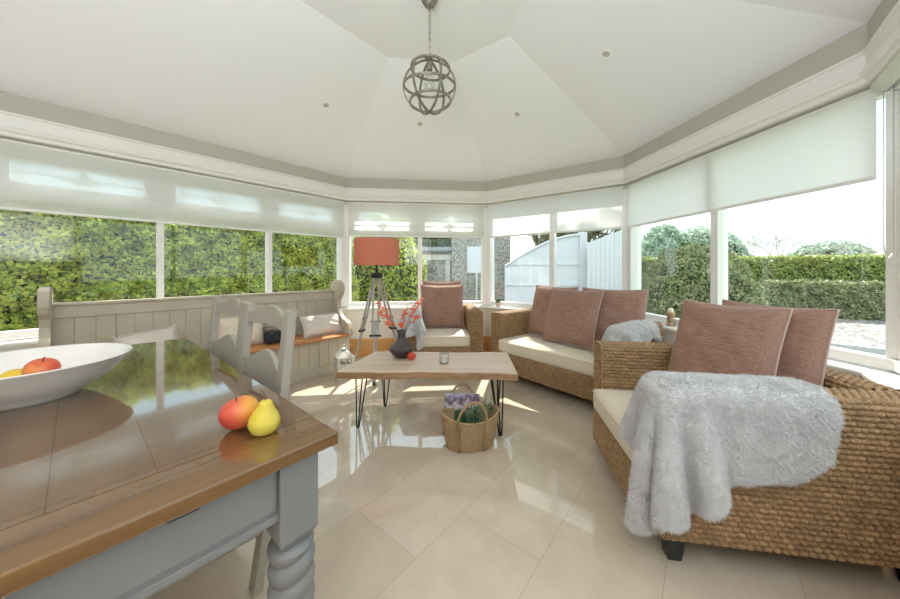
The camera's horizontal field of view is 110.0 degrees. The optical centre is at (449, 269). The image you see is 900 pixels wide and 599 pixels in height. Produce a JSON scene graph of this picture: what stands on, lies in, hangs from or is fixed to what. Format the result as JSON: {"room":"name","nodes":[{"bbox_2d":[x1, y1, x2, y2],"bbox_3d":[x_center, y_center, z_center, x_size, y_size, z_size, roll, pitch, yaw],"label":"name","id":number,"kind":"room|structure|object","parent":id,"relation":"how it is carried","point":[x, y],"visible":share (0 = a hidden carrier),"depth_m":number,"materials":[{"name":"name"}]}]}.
{"room":"sunroom","nodes":[
{"label":"sunroom","id":0,"kind":"room"},
{"bbox_2d":[0,135,345,351],"bbox_3d":[-3.368,-0.120,2.150,0.220,2.600,5.976,0,0,40],"label":"wall","id":1,"kind":"structure","parent":0,"point":[1,136],"depth_m":2.68,"materials":[{"name":"white paint"}]},
{"bbox_2d":[0,91,345,186],"bbox_3d":[-3.219,-1.190,2.154,0.004,0.139,5.600,0,0,40],"label":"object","id":2,"kind":"structure","parent":1,"relation":"attached to","point":[12,103],"depth_m":2.79,"materials":[{"name":"beige paint"}]},
{"bbox_2d":[0,205,345,348],"bbox_3d":[-3.344,-0.200,2.142,0.228,1.500,5.939,0,0,40],"label":"window","id":3,"kind":"structure","parent":1,"relation":"in","point":[25,337],"depth_m":2.92,"materials":[{"name":"white"}]},
{"bbox_2d":[0,138,344,238],"bbox_3d":[-3.256,-0.687,2.165,0.056,0.518,5.624,0,0,40],"label":"roller blind","id":4,"kind":"object","parent":3,"relation":"attached to","point":[36,178],"visible":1,"depth_m":2.79,"materials":[{"name":"white fabric"}]},
{"bbox_2d":[0,110,345,199],"bbox_3d":[-3.206,-1.035,2.143,0.036,0.170,5.600,0,0,40],"label":"trim","id":5,"kind":"structure","parent":1,"relation":"attached to","point":[14,125],"depth_m":2.77,"materials":[{"name":"white paint"}]},
{"bbox_2d":[346,200,485,338],"bbox_3d":[-0.466,-0.120,4.512,2.120,2.600,0.220,0,0,-6],"label":"wall","id":6,"kind":"structure","parent":0,"point":[355,317],"depth_m":4.35,"materials":[{"name":"white paint"}]},
{"bbox_2d":[346,188,485,203],"bbox_3d":[-0.451,-1.035,4.385,1.946,0.170,0.036,0,0,-6],"label":"trim","id":7,"kind":"structure","parent":6,"relation":"attached to","point":[352,194],"depth_m":4.38,"materials":[{"name":"white paint"}]},
{"bbox_2d":[345,201,486,309],"bbox_3d":[-0.463,-0.200,4.489,2.101,1.500,0.228,0,0,-6],"label":"window","id":8,"kind":"structure","parent":6,"relation":"in","point":[481,304],"depth_m":4.47,"materials":[{"name":"white plastic"}]},
{"bbox_2d":[346,201,485,237],"bbox_3d":[-0.456,-0.702,4.437,1.938,0.488,0.054,0,0,-6],"label":"roller blind","id":9,"kind":"object","parent":8,"relation":"attached to","point":[365,219],"visible":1,"depth_m":4.41,"materials":[{"name":"white fabric"}]},
{"bbox_2d":[346,178,485,190],"bbox_3d":[-0.452,-1.190,4.401,1.946,0.139,0.004,0,0,-6],"label":"trim","id":10,"kind":"structure","parent":6,"relation":"attached to","point":[350,182],"depth_m":4.40,"materials":[{"name":"beige paint"}]},
{"bbox_2d":[350,336,485,356],"bbox_3d":[-0.451,1.060,4.393,1.944,0.240,0.016,0,0,-6],"label":"baseboard","id":11,"kind":"structure","parent":6,"relation":"attached to","point":[366,344],"depth_m":4.32,"materials":[{"name":"brown wood"}]},
{"bbox_2d":[0,0,881,181],"bbox_3d":[-1.017,-1.620,1.284,4.601,0.720,7.225,0,0,40],"label":"ceiling","id":12,"kind":"structure","parent":0,"point":[254,77],"depth_m":2.50,"materials":[{"name":"white paint"}]},
{"bbox_2d":[321,101,330,108],"bbox_3d":[-1.220,-1.623,3.101,0.090,0.037,0.085,0,0,-44],"label":"recessed light","id":13,"kind":"object","parent":12,"relation":"in","point":[325,104],"visible":1,"depth_m":3.10,"materials":[{"name":"white metal"}]},
{"bbox_2d":[416,121,423,126],"bbox_3d":[-0.334,-1.625,3.509,0.090,0.038,0.084,0,0,-12],"label":"recessed light","id":14,"kind":"object","parent":12,"relation":"in","point":[418,123],"visible":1,"depth_m":3.51,"materials":[{"name":"white"}]},
{"bbox_2d":[403,0,455,114],"bbox_3d":[-0.140,-1.487,2.150,0.365,0.826,0.354,0,0,0],"label":"pendant light","id":15,"kind":"object","parent":12,"relation":"hanging from","point":[428,4],"visible":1,"depth_m":2.14,"materials":[{"name":"grey metal"}]},
{"bbox_2d":[427,60,431,70],"bbox_3d":[-0.140,-1.389,2.150,0.040,0.060,0.040,0,0,0],"label":"socket","id":16,"kind":"object","parent":15,"relation":"attached to","point":[429,62],"depth_m":2.13,"materials":[{"name":"grey metal"}]},
{"bbox_2d":[513,111,520,117],"bbox_3d":[0.694,-1.616,3.266,0.090,0.037,0.084,0,0,30],"label":"recessed light","id":17,"kind":"object","parent":12,"relation":"in","point":[517,114],"visible":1,"depth_m":3.26,"materials":[{"name":"white metal"}]},
{"bbox_2d":[600,49,611,58],"bbox_3d":[1.171,-1.620,2.365,0.084,0.038,0.090,0,0,-1],"label":"recessed light","id":18,"kind":"object","parent":12,"relation":"in","point":[605,53],"visible":1,"depth_m":2.36,"materials":[{"name":"white"}]},
{"bbox_2d":[152,356,899,598],"bbox_3d":[-1.040,1.240,1.257,5.102,0.120,7.807,0,0,40],"label":"floor","id":19,"kind":"structure","parent":0,"point":[539,513],"depth_m":1.45,"materials":[{"name":"tile"}]},
{"bbox_2d":[0,338,337,598],"bbox_3d":[-1.269,0.800,1.022,1.760,0.760,0.950,0,0,40],"label":"dining table","id":20,"kind":"object","parent":19,"relation":"on","point":[128,483],"visible":0.97,"depth_m":0.70,"materials":[{"name":"brown wood"}]},
{"bbox_2d":[0,343,132,410],"bbox_3d":[-1.385,0.357,1.035,0.486,0.125,0.486,0,0,0],"label":"fruit bowl","id":21,"kind":"object","parent":20,"relation":"on","point":[82,364],"visible":0.99,"depth_m":1.03,"materials":[{"name":"white ceramic"}]},
{"bbox_2d":[0,369,21,377],"bbox_3d":[-1.425,0.358,1.035,0.086,0.065,0.072,0,0,0],"label":"lemon","id":22,"kind":"object","parent":21,"relation":"in","point":[15,372],"visible":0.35,"depth_m":1.02,"materials":[{"name":"yellow food"}]},
{"bbox_2d":[21,357,61,374],"bbox_3d":[-1.359,0.328,1.050,0.081,0.082,0.082,0,0,25],"label":"apple","id":23,"kind":"object","parent":21,"relation":"in","point":[43,364],"visible":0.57,"depth_m":1.03,"materials":[{"name":"plant"}]},
{"bbox_2d":[218,394,258,429],"bbox_3d":[-0.557,0.372,0.835,0.090,0.092,0.088,0,0,13],"label":"apple","id":24,"kind":"object","parent":20,"relation":"on","point":[235,414],"visible":0.85,"depth_m":0.81,"materials":[{"name":"plant"}]},
{"bbox_2d":[247,389,279,435],"bbox_3d":[-0.480,0.364,0.814,0.074,0.116,0.073,0,0,17],"label":"pear","id":25,"kind":"object","parent":20,"relation":"on","point":[265,419],"visible":1,"depth_m":0.79,"materials":[{"name":"yellow plant"}]},
{"bbox_2d":[37,280,352,383],"bbox_3d":[-2.074,0.651,3.015,0.465,1.058,2.290,0,0,42],"label":"pew","id":26,"kind":"object","parent":19,"relation":"on","point":[64,323],"visible":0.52,"depth_m":2.90,"materials":[{"name":"paint"}]},
{"bbox_2d":[111,324,178,344],"bbox_3d":[-2.489,0.626,2.615,0.168,0.296,0.426,0,0,33],"label":"bench cushion","id":27,"kind":"object","parent":26,"relation":"on","point":[169,333],"visible":0.43,"depth_m":2.61,"materials":[{"name":"white fabric"}]},
{"bbox_2d":[218,317,265,344],"bbox_3d":[-2.062,0.605,3.119,0.172,0.292,0.409,0,0,43],"label":"bench cushion","id":28,"kind":"object","parent":26,"relation":"on","point":[229,325],"visible":0.3,"depth_m":3.05,"materials":[{"name":"beige fabric"}]},
{"bbox_2d":[261,326,280,344],"bbox_3d":[-1.802,0.672,3.261,0.173,0.154,0.242,0,0,42],"label":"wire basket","id":29,"kind":"object","parent":26,"relation":"on","point":[271,336],"visible":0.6,"depth_m":3.19,"materials":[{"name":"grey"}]},
{"bbox_2d":[299,312,341,338],"bbox_3d":[-1.474,0.635,3.653,0.177,0.258,0.509,0,0,43],"label":"pillow","id":30,"kind":"object","parent":26,"relation":"on","point":[323,324],"visible":0.9,"depth_m":3.58,"materials":[{"name":"white fabric"}]},
{"bbox_2d":[145,302,296,598],"bbox_3d":[-0.952,0.669,1.238,0.508,1.022,0.499,0,0,40],"label":"dining chair","id":31,"kind":"object","parent":19,"relation":"on","point":[263,366],"visible":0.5,"depth_m":1.25,"materials":[{"name":"grey paint"}]},
{"bbox_2d":[207,296,249,368],"bbox_3d":[-1.347,0.669,1.570,0.508,1.022,0.499,0,0,39],"label":"dining chair","id":32,"kind":"object","parent":19,"relation":"on","point":[226,348],"visible":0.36,"depth_m":1.76,"materials":[{"name":"grey paint"}]},
{"bbox_2d":[333,344,353,380],"bbox_3d":[-1.170,0.999,3.470,0.181,0.362,0.181,0,0,-35],"label":"lantern","id":33,"kind":"object","parent":19,"relation":"on","point":[338,364],"visible":0.66,"depth_m":3.43,"materials":[{"name":"metal"}]},
{"bbox_2d":[354,237,398,384],"bbox_3d":[-0.880,0.413,3.616,0.575,1.537,0.798,0,0,0],"label":"tripod floor lamp","id":34,"kind":"object","parent":19,"relation":"on","point":[376,251],"visible":0.92,"depth_m":3.47,"materials":[{"name":"red fabric shade"},{"name":"weathered wood"},{"name":"black metal"}]},
{"bbox_2d":[335,351,517,435],"bbox_3d":[-0.154,0.954,2.521,1.308,0.452,0.626,0,0,2],"label":"coffee table","id":35,"kind":"object","parent":19,"relation":"on","point":[381,365],"visible":0.94,"depth_m":2.35,"materials":[{"name":"wood"},{"name":"black metal"}]},
{"bbox_2d":[376,298,423,358],"bbox_3d":[-0.418,0.481,2.635,0.372,0.492,0.207,0,0,20],"label":"vase","id":36,"kind":"object","parent":35,"relation":"on","point":[401,347],"visible":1,"depth_m":2.60,"materials":[{"name":"dark glazed ceramic"},{"name":"twigs"},{"name":"red leaves"}]},
{"bbox_2d":[407,351,415,359],"bbox_3d":[-0.312,0.691,2.545,0.072,0.074,0.072,0,0,0],"label":"apple","id":37,"kind":"object","parent":35,"relation":"on","point":[411,355],"visible":1,"depth_m":2.52,"materials":[{"name":"red plant"}]},
{"bbox_2d":[439,349,448,362],"bbox_3d":[-0.045,0.672,2.460,0.080,0.110,0.080,0,0,0],"label":"glass tumbler","id":38,"kind":"object","parent":35,"relation":"on","point":[443,358],"visible":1,"depth_m":2.44,"materials":[{"name":"glass"}]},
{"bbox_2d":[440,355,447,362],"bbox_3d":[-0.045,0.694,2.460,0.060,0.046,0.060,0,0,0],"label":"candle","id":39,"kind":"object","parent":38,"relation":"on","point":[443,358],"depth_m":2.44,"materials":[{"name":"white wax"}]},
{"bbox_2d":[406,304,482,352],"bbox_3d":[-0.087,0.826,3.966,0.916,0.708,0.774,0,0,-3],"label":"woven armchair","id":40,"kind":"object","parent":19,"relation":"on","point":[469,338],"visible":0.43,"depth_m":3.65,"materials":[{"name":"woven wicker"},{"name":"cream linen"},{"name":"black lacquer"}]},
{"bbox_2d":[396,302,426,350],"bbox_3d":[-0.462,0.674,3.875,0.359,0.489,0.886,0,0,-5],"label":"fur throw","id":41,"kind":"object","parent":40,"relation":"on","point":[418,329],"visible":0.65,"depth_m":3.59,"materials":[{"name":"white fur"}]},
{"bbox_2d":[423,281,460,285],"bbox_3d":[-0.106,0.415,4.140,0.510,0.544,0.151,0,0,-5],"label":"cushion","id":42,"kind":"object","parent":40,"relation":"on","point":[424,282],"visible":0.16,"depth_m":4.15,"materials":[{"name":"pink fabric"}]},
{"bbox_2d":[420,284,464,327],"bbox_3d":[-0.102,0.465,4.051,0.572,0.552,0.231,0,0,-5],"label":"cushion","id":43,"kind":"object","parent":40,"relation":"on","point":[442,306],"visible":0.91,"depth_m":3.98,"materials":[{"name":"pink fabric"}]},
{"bbox_2d":[417,327,469,346],"bbox_3d":[-0.085,0.809,3.888,0.610,0.148,0.610,0,0,-3],"label":"seat cushion","id":44,"kind":"object","parent":40,"relation":"on","point":[438,336],"depth_m":3.60,"materials":[{"name":"beige fabric"}]},
{"bbox_2d":[440,383,499,452],"bbox_3d":[0.129,0.998,2.135,0.345,0.364,0.362,0,0,39],"label":"seagrass basket","id":45,"kind":"object","parent":19,"relation":"on","point":[460,437],"visible":0.92,"depth_m":2.03,"materials":[{"name":"beige wicker"}]},
{"bbox_2d":[443,393,479,434],"bbox_3d":[0.082,1.015,2.225,0.268,0.289,0.063,0,0,-6],"label":"picture book","id":46,"kind":"object","parent":45,"relation":"on","point":[457,401],"visible":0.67,"depth_m":2.23,"materials":[{"name":"purple paper"}]},
{"bbox_2d":[464,396,498,422],"bbox_3d":[0.206,0.969,2.120,0.251,0.182,0.179,0,0,-12],"label":"bunch","id":47,"kind":"object","parent":45,"relation":"in","point":[488,407],"visible":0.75,"depth_m":2.13,"materials":[{"name":"green plant"}]},
{"bbox_2d":[491,308,663,400],"bbox_3d":[1.179,0.826,3.194,0.794,0.708,1.466,0,0,-38],"label":"sofa","id":48,"kind":"object","parent":19,"relation":"on","point":[568,368],"visible":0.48,"depth_m":3.02,"materials":[{"name":"woven wicker"},{"name":"cream linen"},{"name":"black lacquer"}]},
{"bbox_2d":[499,333,593,376],"bbox_3d":[1.116,0.809,3.147,0.630,0.148,1.160,0,0,-38],"label":"seat cushion","id":49,"kind":"object","parent":48,"relation":"on","point":[527,347],"depth_m":2.98,"materials":[{"name":"beige fabric"}]},
{"bbox_2d":[527,285,578,333],"bbox_3d":[1.111,0.450,3.451,0.241,0.548,0.571,0,0,-34],"label":"cushion","id":50,"kind":"object","parent":48,"relation":"on","point":[542,297],"visible":0.48,"depth_m":3.49,"materials":[{"name":"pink fabric"}]},
{"bbox_2d":[542,288,603,350],"bbox_3d":[1.198,0.460,3.113,0.260,0.537,0.568,0,0,-35],"label":"cushion","id":51,"kind":"object","parent":48,"relation":"on","point":[572,316],"visible":0.99,"depth_m":3.01,"materials":[{"name":"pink fabric"}]},
{"bbox_2d":[582,287,647,340],"bbox_3d":[1.522,0.450,2.960,0.575,0.552,0.236,0,0,34],"label":"cushion","id":52,"kind":"object","parent":48,"relation":"on","point":[617,306],"visible":0.44,"depth_m":2.88,"materials":[{"name":"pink fabric"}]},
{"bbox_2d":[601,319,661,342],"bbox_3d":[1.486,0.605,2.627,0.746,0.353,0.338,0,0,-43],"label":"fur throw","id":53,"kind":"object","parent":48,"relation":"on","point":[645,330],"visible":0.77,"depth_m":2.51,"materials":[{"name":"white fur"}]},
{"bbox_2d":[592,340,899,580],"bbox_3d":[1.362,0.826,1.635,1.024,0.708,0.916,0,0,9],"label":"wicker sofa","id":54,"kind":"object","parent":19,"relation":"on","point":[850,512],"visible":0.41,"depth_m":1.18,"materials":[{"name":"woven wicker"},{"name":"cream linen"},{"name":"black lacquer"}]},
{"bbox_2d":[593,389,633,460],"bbox_3d":[1.285,0.809,1.650,0.860,0.148,0.610,0,0,9],"label":"seat cushion","id":55,"kind":"object","parent":54,"relation":"on","point":[610,405],"depth_m":1.76,"materials":[{"name":"beige fabric"}]},
{"bbox_2d":[667,299,792,376],"bbox_3d":[1.442,0.460,1.688,0.257,0.560,0.510,0,0,-17],"label":"cushion","id":56,"kind":"object","parent":54,"relation":"on","point":[710,338],"visible":0.57,"depth_m":1.61,"materials":[{"name":"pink fabric"}]},
{"bbox_2d":[619,370,846,537],"bbox_3d":[1.083,0.758,1.297,0.722,0.657,0.397,0,0,5],"label":"fur throw","id":57,"kind":"object","parent":54,"relation":"on","point":[692,437],"visible":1,"depth_m":1.19,"materials":[{"name":"white fur"}]},
{"bbox_2d":[722,299,839,387],"bbox_3d":[1.613,0.460,1.625,0.221,0.572,0.489,0,0,-13],"label":"cushion","id":58,"kind":"object","parent":54,"relation":"on","point":[809,334],"visible":0.3,"depth_m":1.44,"materials":[{"name":"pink fabric"}]},
{"bbox_2d":[486,184,626,335],"bbox_3d":[1.287,-0.120,4.073,1.928,2.600,0.220,0,0,36],"label":"wall","id":59,"kind":"structure","parent":0,"point":[488,311],"depth_m":4.37,"materials":[{"name":"white paint"}]},
{"bbox_2d":[486,336,490,351],"bbox_3d":[1.212,1.060,3.979,1.745,0.240,0.016,0,0,36],"label":"baseboard","id":60,"kind":"structure","parent":59,"relation":"attached to","point":[488,338],"depth_m":4.46,"materials":[{"name":"brown wood"}]},
{"bbox_2d":[486,156,623,190],"bbox_3d":[1.216,-1.190,3.986,1.746,0.139,0.004,0,0,36],"label":"trim","id":61,"kind":"structure","parent":59,"relation":"attached to","point":[616,162],"depth_m":3.88,"materials":[{"name":"beige paint"}]},
{"bbox_2d":[486,168,623,203],"bbox_3d":[1.207,-1.035,3.973,1.746,0.170,0.036,0,0,36],"label":"trim","id":62,"kind":"structure","parent":59,"relation":"attached to","point":[610,177],"depth_m":3.88,"materials":[{"name":"white"}]},
{"bbox_2d":[486,185,626,310],"bbox_3d":[1.272,-0.200,4.054,1.908,1.500,0.228,0,0,36],"label":"window","id":63,"kind":"structure","parent":59,"relation":"in","point":[491,304],"depth_m":4.04,"materials":[{"name":"white plastic"}]},
{"bbox_2d":[495,299,500,306],"bbox_3d":[0.679,0.456,4.459,0.084,0.119,0.084,0,0,0],"label":"potted plant","id":64,"kind":"object","parent":63,"relation":"on","point":[497,302],"visible":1,"depth_m":4.43,"materials":[{"name":"green plant"}]},
{"bbox_2d":[487,185,624,237],"bbox_3d":[1.238,-0.702,4.014,1.739,0.488,0.054,0,0,36],"label":"roller blind","id":65,"kind":"object","parent":63,"relation":"attached to","point":[597,209],"visible":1,"depth_m":3.90,"materials":[{"name":"white fabric"}]},
{"bbox_2d":[625,83,871,378],"bbox_3d":[2.135,-0.120,2.551,0.220,2.600,2.065,0,0,-6],"label":"wall","id":66,"kind":"structure","parent":0,"point":[668,336],"depth_m":2.18,"materials":[{"name":"white"}]},
{"bbox_2d":[622,51,867,183],"bbox_3d":[2.008,-1.035,2.534,0.036,0.170,1.877,0,0,-6],"label":"trim","id":67,"kind":"structure","parent":66,"relation":"attached to","point":[838,79],"depth_m":2.06,"materials":[{"name":"white"}]},
{"bbox_2d":[624,23,866,166],"bbox_3d":[2.023,-1.190,2.536,0.004,0.139,1.877,0,0,-6],"label":"trim","id":68,"kind":"structure","parent":66,"relation":"attached to","point":[854,42],"depth_m":2.06,"materials":[{"name":"beige paint"}]},
{"bbox_2d":[627,85,898,376],"bbox_3d":[2.111,-0.200,2.548,0.228,1.500,2.045,0,0,-6],"label":"window","id":69,"kind":"structure","parent":66,"relation":"in","point":[852,362],"depth_m":1.73,"materials":[{"name":"white plastic"}]},
{"bbox_2d":[666,308,674,326],"bbox_3d":[2.030,0.434,2.900,0.072,0.162,0.072,0,0,0],"label":"candle holder","id":70,"kind":"object","parent":69,"relation":"on","point":[670,314],"visible":1,"depth_m":2.88,"materials":[{"name":"brown wood"}]},
{"bbox_2d":[626,86,893,257],"bbox_3d":[2.077,-0.502,2.523,0.064,0.888,1.924,0,0,-6],"label":"roller blind","id":71,"kind":"object","parent":69,"relation":"attached to","point":[833,145],"visible":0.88,"depth_m":2.02,"materials":[{"name":"white fabric"}]},
{"bbox_2d":[869,48,899,82],"bbox_3d":[1.427,-0.120,0.560,0.220,2.600,2.693,0,0,39],"label":"wall","id":72,"kind":"structure","parent":0,"point":[893,57],"depth_m":1.47,"materials":[{"name":"white paint"}]},
{"bbox_2d":[859,0,899,82],"bbox_3d":[1.299,-1.035,0.605,0.036,0.170,2.599,0,0,39],"label":"trim","id":73,"kind":"structure","parent":72,"relation":"attached to","point":[885,42],"depth_m":1.44,"materials":[{"name":"white"}]},
{"bbox_2d":[861,78,899,388],"bbox_3d":[1.405,-0.200,0.571,0.228,1.500,2.683,0,0,39],"label":"window","id":74,"kind":"structure","parent":72,"relation":"in","point":[887,379],"depth_m":1.56,"materials":[{"name":"white plastic"}]},
{"bbox_2d":[870,53,899,92],"bbox_3d":[1.345,-0.920,0.578,0.069,0.068,2.578,0,0,39],"label":"roller blind","id":75,"kind":"object","parent":74,"relation":"attached to","point":[890,75],"visible":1,"depth_m":1.47,"materials":[{"name":"fabric"}]},
{"bbox_2d":[867,0,897,43],"bbox_3d":[1.311,-1.190,0.595,0.004,0.139,2.599,0,0,39],"label":"trim","id":76,"kind":"structure","parent":72,"relation":"attached to","point":[885,7],"depth_m":1.49,"materials":[{"name":"beige paint"}]},
{"label":"outside","id":77,"kind":"structure","parent":0,"visible":0},
{"bbox_3d":[0.250,1.394,11.000,7.500,0.112,10.000,0,0,0],"label":"garden path","id":78,"kind":"object","parent":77,"visible":0},
{"bbox_2d":[411,237,450,246],"bbox_3d":[-1.359,-1.022,13.470,4.782,4.810,3.326,0,0,4],"label":"tree","id":79,"kind":"object","parent":78,"relation":"on","point":[426,241],"visible":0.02,"depth_m":12.26,"materials":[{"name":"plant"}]},
{"bbox_2d":[416,236,509,301],"bbox_3d":[0.250,-0.195,9.975,2.900,3.050,3.450,0,0,0],"label":"stone outbuilding","id":80,"kind":"structure","parent":78,"relation":"on","point":[461,261],"depth_m":8.35,"materials":[{"name":"grey stone"}]},
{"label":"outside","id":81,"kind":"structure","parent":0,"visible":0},
{"bbox_2d":[646,309,885,347],"bbox_3d":[9.529,1.380,5.235,14.769,0.100,11.958,0,0,34],"label":"gravel drive","id":82,"kind":"structure","parent":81,"point":[866,332],"depth_m":6.70,"materials":[{"name":"white gravel"}]},
{"bbox_2d":[504,232,586,302],"bbox_3d":[2.203,0.230,7.322,1.874,2.200,0.160,0,0,3],"label":"gate","id":83,"kind":"object","parent":82,"relation":"on","point":[530,269],"visible":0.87,"depth_m":7.30,"materials":[{"name":"grey wood"}]},
{"bbox_2d":[587,230,621,289],"bbox_3d":[3.388,0.228,6.880,0.716,2.205,0.030,0,0,22],"label":"fence","id":84,"kind":"object","parent":82,"relation":"on","point":[611,245],"visible":0.62,"depth_m":6.86,"materials":[{"name":"grey"}]},
{"bbox_2d":[831,342,885,355],"bbox_3d":[7.125,1.300,4.500,0.120,0.160,3.011,0,0,-40],"label":"kerb","id":85,"kind":"object","parent":82,"relation":"on","point":[868,349],"visible":0.2,"depth_m":5.04,"materials":[{"name":"stone"}]},
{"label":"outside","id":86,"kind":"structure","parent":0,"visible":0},
{"bbox_3d":[15.000,1.440,45.000,150.000,0.180,150.000,0,0,0],"label":"ground","id":87,"kind":"structure","parent":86,"visible":0},
{"bbox_2d":[0,209,359,330],"bbox_3d":[-4.566,0.200,3.772,1.018,2.316,7.601,0,0,40],"label":"ivy hedge","id":88,"kind":"object","parent":87,"relation":"on","point":[81,258],"visible":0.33,"depth_m":3.97,"materials":[{"name":"green plant"}]},
{"bbox_2d":[351,237,427,301],"bbox_3d":[-1.464,0.147,7.505,1.996,3.507,1.574,0,0,0],"label":"shrub","id":89,"kind":"object","parent":87,"relation":"on","point":[400,281],"visible":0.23,"depth_m":6.98,"materials":[{"name":"green plant"}]},
{"bbox_2d":[527,229,620,273],"bbox_3d":[4.264,-3.647,10.762,4.989,9.955,4.176,0,0,-5],"label":"tree","id":90,"kind":"object","parent":87,"relation":"on","point":[543,238],"visible":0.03,"depth_m":10.18,"materials":[{"name":"green plant"}]},
{"bbox_2d":[591,267,600,288],"bbox_3d":[5.047,0.623,10.442,2.549,1.482,1.038,0,0,-40],"label":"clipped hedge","id":91,"kind":"object","parent":87,"relation":"on","point":[600,267],"visible":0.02,"depth_m":9.63,"materials":[{"name":"green plant"}]},
{"bbox_2d":[587,231,605,267],"bbox_3d":[9.683,-0.770,23.453,3.700,4.200,5.600,0,0,10],"label":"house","id":92,"kind":"structure","parent":87,"relation":"on","point":[602,231],"depth_m":21.61,"materials":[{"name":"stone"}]},
{"bbox_2d":[641,223,694,261],"bbox_3d":[20.537,-1.554,30.094,4.603,5.959,4.476,0,0,0],"label":"tree","id":93,"kind":"object","parent":87,"relation":"on","point":[666,236],"visible":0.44,"depth_m":28.96,"materials":[{"name":"green plant"}]},
{"bbox_2d":[641,239,769,317],"bbox_3d":[5.144,0.509,6.574,2.206,2.324,2.162,0,0,-23],"label":"round bush","id":94,"kind":"object","parent":87,"relation":"on","point":[687,277],"visible":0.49,"depth_m":6.13,"materials":[{"name":"green plant"}]},
{"bbox_2d":[681,225,754,260],"bbox_3d":[28.802,-1.940,36.026,10.265,6.799,6.044,0,0,0],"label":"tree","id":95,"kind":"object","parent":87,"relation":"on","point":[698,235],"visible":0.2,"depth_m":34.50,"materials":[{"name":"green plant"}]},
{"bbox_2d":[747,279,772,305],"bbox_3d":[7.080,0.910,7.695,1.370,1.618,1.123,0,0,0],"label":"bush","id":96,"kind":"object","parent":87,"relation":"on","point":[769,300],"visible":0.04,"depth_m":7.38,"materials":[{"name":"green plant"}]},
{"bbox_2d":[641,253,885,307],"bbox_3d":[10.950,0.418,9.963,10.266,1.894,1.369,0,0,21],"label":"clipped hedge","id":97,"kind":"object","parent":87,"relation":"on","point":[859,267],"visible":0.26,"depth_m":9.44,"materials":[{"name":"green plant"}]},
{"bbox_2d":[729,233,810,255],"bbox_3d":[15.729,-0.295,15.794,3.114,3.258,1.821,0,0,41],"label":"bare tree","id":98,"kind":"object","parent":87,"relation":"on","point":[752,236],"visible":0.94,"depth_m":15.55,"materials":[{"name":"green plant"}]},
{"bbox_2d":[755,278,885,320],"bbox_3d":[11.297,0.798,8.556,4.437,1.130,0.762,0,0,24],"label":"clipped hedge","id":99,"kind":"object","parent":87,"relation":"on","point":[859,300],"visible":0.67,"depth_m":8.62,"materials":[{"name":"green plant"}]},
{"bbox_2d":[783,239,876,260],"bbox_3d":[39.804,-0.818,32.912,8.216,4.828,6.789,0,0,0],"label":"tree","id":100,"kind":"object","parent":87,"relation":"on","point":[821,247],"visible":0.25,"depth_m":31.93,"materials":[{"name":"green plant"}]},
{"bbox_2d":[802,232,885,259],"bbox_3d":[21.360,-0.272,16.630,3.052,3.207,3.432,0,0,0],"label":"bare tree","id":101,"kind":"object","parent":87,"relation":"on","point":[867,243],"visible":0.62,"depth_m":16.76,"materials":[{"name":"green plant"}]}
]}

